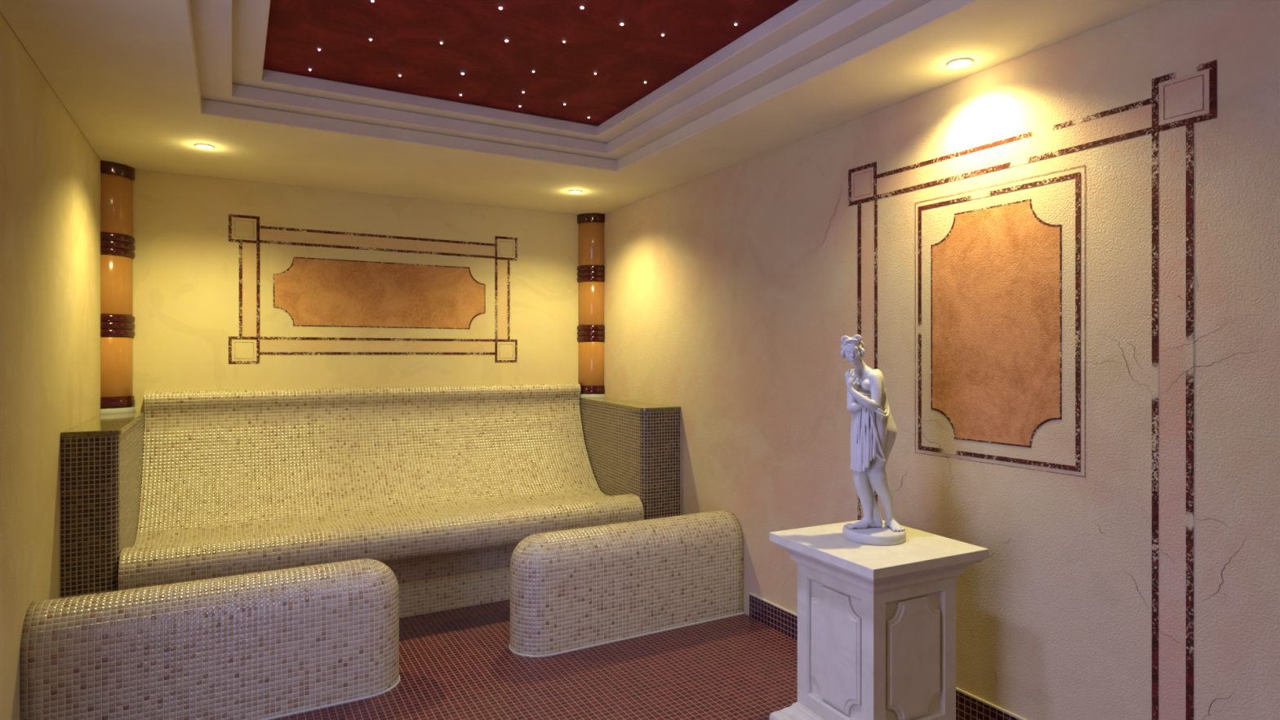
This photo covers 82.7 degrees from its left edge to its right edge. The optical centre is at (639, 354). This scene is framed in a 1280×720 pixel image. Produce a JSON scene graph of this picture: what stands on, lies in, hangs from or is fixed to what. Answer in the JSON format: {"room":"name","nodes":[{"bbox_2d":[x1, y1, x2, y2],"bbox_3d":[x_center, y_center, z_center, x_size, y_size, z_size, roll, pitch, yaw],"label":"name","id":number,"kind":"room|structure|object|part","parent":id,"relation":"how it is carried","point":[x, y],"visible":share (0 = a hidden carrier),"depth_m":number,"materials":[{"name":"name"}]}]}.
{"room":"spa","nodes":[
{"label":"spa","id":0,"kind":"room"},
{"bbox_2d":[0,12,101,719],"bbox_3d":[-1.461,0.021,1.256,0.120,2.670,6.260,0,0,-29],"label":"wall","id":1,"kind":"structure","parent":0,"point":[51,174],"depth_m":2.56,"materials":[{"name":"paint"}]},
{"bbox_2d":[132,168,578,411],"bbox_3d":[-1.629,0.021,4.681,2.940,2.670,0.121,0,0,-29],"label":"wall","id":2,"kind":"structure","parent":0,"point":[238,284],"depth_m":4.48,"materials":[{"name":"beige paint"}]},
{"bbox_3d":[-1.612,-0.379,4.622,1.288,0.416,0.001,0,0,-29],"label":"painted panel","id":3,"kind":"part","parent":2,"relation":"part of","materials":[{"name":"orange paint"}]},
{"bbox_2d":[269,599,797,719],"bbox_3d":[-0.127,1.416,2.004,3.180,0.120,6.260,0,0,-29],"label":"floor","id":4,"kind":"structure","parent":0,"point":[456,664],"depth_m":3.08,"materials":[{"name":"red tile"}]},
{"bbox_2d":[60,411,144,598],"bbox_3d":[-2.515,0.833,3.457,0.196,1.044,1.148,0,0,-29],"label":"block","id":5,"kind":"object","parent":4,"relation":"on","point":[102,455],"visible":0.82,"depth_m":2.98,"materials":[{"name":"brown tile"}]},
{"bbox_2d":[100,160,135,413],"bbox_3d":[-2.787,-0.351,3.883,0.138,1.324,0.138,0,0,-29],"label":"column","id":6,"kind":"structure","parent":5,"relation":"on","point":[117,247],"depth_m":3.85,"materials":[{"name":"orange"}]},
{"bbox_2d":[19,558,400,719],"bbox_3d":[-1.546,1.101,2.773,1.218,0.508,0.296,0,0,-29],"label":"tiled bench","id":7,"kind":"object","parent":4,"relation":"on","point":[277,643],"visible":1,"depth_m":2.64,"materials":[{"name":"beige tile"}]},
{"bbox_2d":[118,382,644,617],"bbox_3d":[-1.303,0.779,4.128,2.601,1.151,1.163,0,0,-29],"label":"tiled bench","id":8,"kind":"object","parent":4,"relation":"on","point":[439,486],"visible":0.84,"depth_m":4.12,"materials":[{"name":"beige tile"}]},
{"bbox_2d":[508,509,744,657],"bbox_3d":[-0.059,1.098,3.631,1.228,0.515,0.288,0,0,-29],"label":"tiled bench","id":9,"kind":"object","parent":4,"relation":"on","point":[572,589],"visible":1,"depth_m":3.47,"materials":[{"name":"beige tile"}]},
{"bbox_2d":[579,397,680,519],"bbox_3d":[-0.150,0.833,4.784,0.258,1.044,1.148,0,0,-29],"label":"block","id":10,"kind":"object","parent":4,"relation":"on","point":[633,447],"visible":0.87,"depth_m":4.35,"materials":[{"name":"brown tile"}]},
{"bbox_2d":[577,213,604,398],"bbox_3d":[-0.355,-0.351,5.248,0.160,1.324,0.138,0,0,-29],"label":"column","id":11,"kind":"structure","parent":10,"relation":"on","point":[591,268],"depth_m":5.22,"materials":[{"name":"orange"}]},
{"bbox_2d":[768,520,988,719],"bbox_3d":[0.790,0.991,2.452,0.498,0.730,0.498,0,0,-27],"label":"pedestal","id":12,"kind":"object","parent":4,"relation":"on","point":[877,624],"visible":0.96,"depth_m":2.32,"materials":[{"name":"stone"}]},
{"bbox_3d":[0.637,0.962,2.375,0.015,0.377,0.232,0,0,-27],"label":"relief panel","id":13,"kind":"part","parent":12,"relation":"part of","materials":[{"name":"stone"}]},
{"bbox_2d":[840,334,906,545],"bbox_3d":[0.792,0.279,2.481,0.219,0.694,0.206,0,0,0],"label":"statue","id":14,"kind":"object","parent":12,"relation":"on","point":[873,431],"visible":1,"depth_m":2.44,"materials":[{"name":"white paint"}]},
{"bbox_2d":[849,391,889,527],"bbox_3d":[0.780,0.351,2.462,0.127,0.488,0.142,0,0,0],"label":"drapery","id":15,"kind":"object","parent":14,"relation":"hanging from","point":[869,437],"depth_m":2.43,"materials":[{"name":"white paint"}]},
{"bbox_3d":[0.867,0.962,2.299,0.232,0.377,0.015,0,0,-27],"label":"relief panel","id":16,"kind":"part","parent":12,"relation":"part of","materials":[{"name":"stone"}]},
{"bbox_2d":[0,0,1168,214],"bbox_3d":[-0.127,-1.046,2.004,2.940,0.065,6.020,0,0,-29],"label":"ceiling","id":17,"kind":"structure","parent":0,"point":[126,73],"depth_m":3.11,"materials":[{"name":"paint"}]},
{"bbox_2d":[194,143,214,149],"bbox_3d":[-2.116,-1.014,3.531,0.084,0.012,0.084,0,0,-29],"label":"recessed light","id":18,"kind":"object","parent":17,"relation":"in","point":[205,146],"visible":1,"depth_m":3.52,"materials":[{"name":"beige"}]},
{"bbox_2d":[262,0,799,125],"bbox_3d":[-0.127,-1.244,2.004,2.940,0.100,6.020,0,0,-29],"label":"ceiling panel","id":19,"kind":"object","parent":17,"relation":"in","point":[406,36],"depth_m":2.80,"materials":[{"name":"red paint"}]},
{"bbox_2d":[231,0,860,142],"bbox_3d":[-0.127,-1.167,2.004,2.940,0.055,6.020,0,0,-29],"label":"trim","id":20,"kind":"structure","parent":17,"relation":"attached to","point":[250,18],"depth_m":3.07,"materials":[{"name":"paint"}]},
{"bbox_2d":[189,0,931,159],"bbox_3d":[-0.127,-1.109,2.004,2.940,0.060,6.020,0,0,-29],"label":"trim","id":21,"kind":"structure","parent":17,"relation":"attached to","point":[211,20],"depth_m":3.04,"materials":[{"name":"paint"}]},
{"bbox_2d":[568,190,582,193],"bbox_3d":[-0.401,-1.014,4.512,0.084,0.012,0.084,0,0,-29],"label":"recessed light","id":22,"kind":"object","parent":17,"relation":"in","point":[570,191],"visible":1,"depth_m":4.50,"materials":[{"name":"beige"}]},
{"bbox_2d":[946,57,973,68],"bbox_3d":[1.111,-1.014,2.524,0.084,0.012,0.084,0,0,-29],"label":"recessed light","id":23,"kind":"object","parent":17,"relation":"in","point":[959,63],"visible":1,"depth_m":2.52,"materials":[{"name":"beige"}]},
{"bbox_2d":[604,0,1279,719],"bbox_3d":[1.206,0.021,2.753,0.122,2.670,6.260,0,0,-29],"label":"wall","id":24,"kind":"structure","parent":0,"point":[1057,264],"depth_m":2.43,"materials":[{"name":"beige paint"}]},
{"bbox_2d":[749,594,1018,719],"bbox_3d":[1.597,1.298,1.928,0.008,0.117,4.200,0,0,-29],"label":"baseboard","id":25,"kind":"structure","parent":24,"relation":"attached to","point":[967,708],"depth_m":3.46,"materials":[{"name":"red tile"}]},
{"bbox_2d":[749,592,1026,719],"bbox_3d":[1.596,1.236,1.928,0.010,0.007,4.200,0,0,-29],"label":"trim","id":26,"kind":"structure","parent":24,"relation":"attached to","point":[961,691],"depth_m":2.62,"materials":[{"name":"beige"}]},
{"bbox_3d":[1.241,-0.105,2.570,0.001,0.837,0.504,0,0,-29],"label":"painted panel","id":27,"kind":"part","parent":24,"relation":"part of","materials":[{"name":"orange paint"}]}
]}

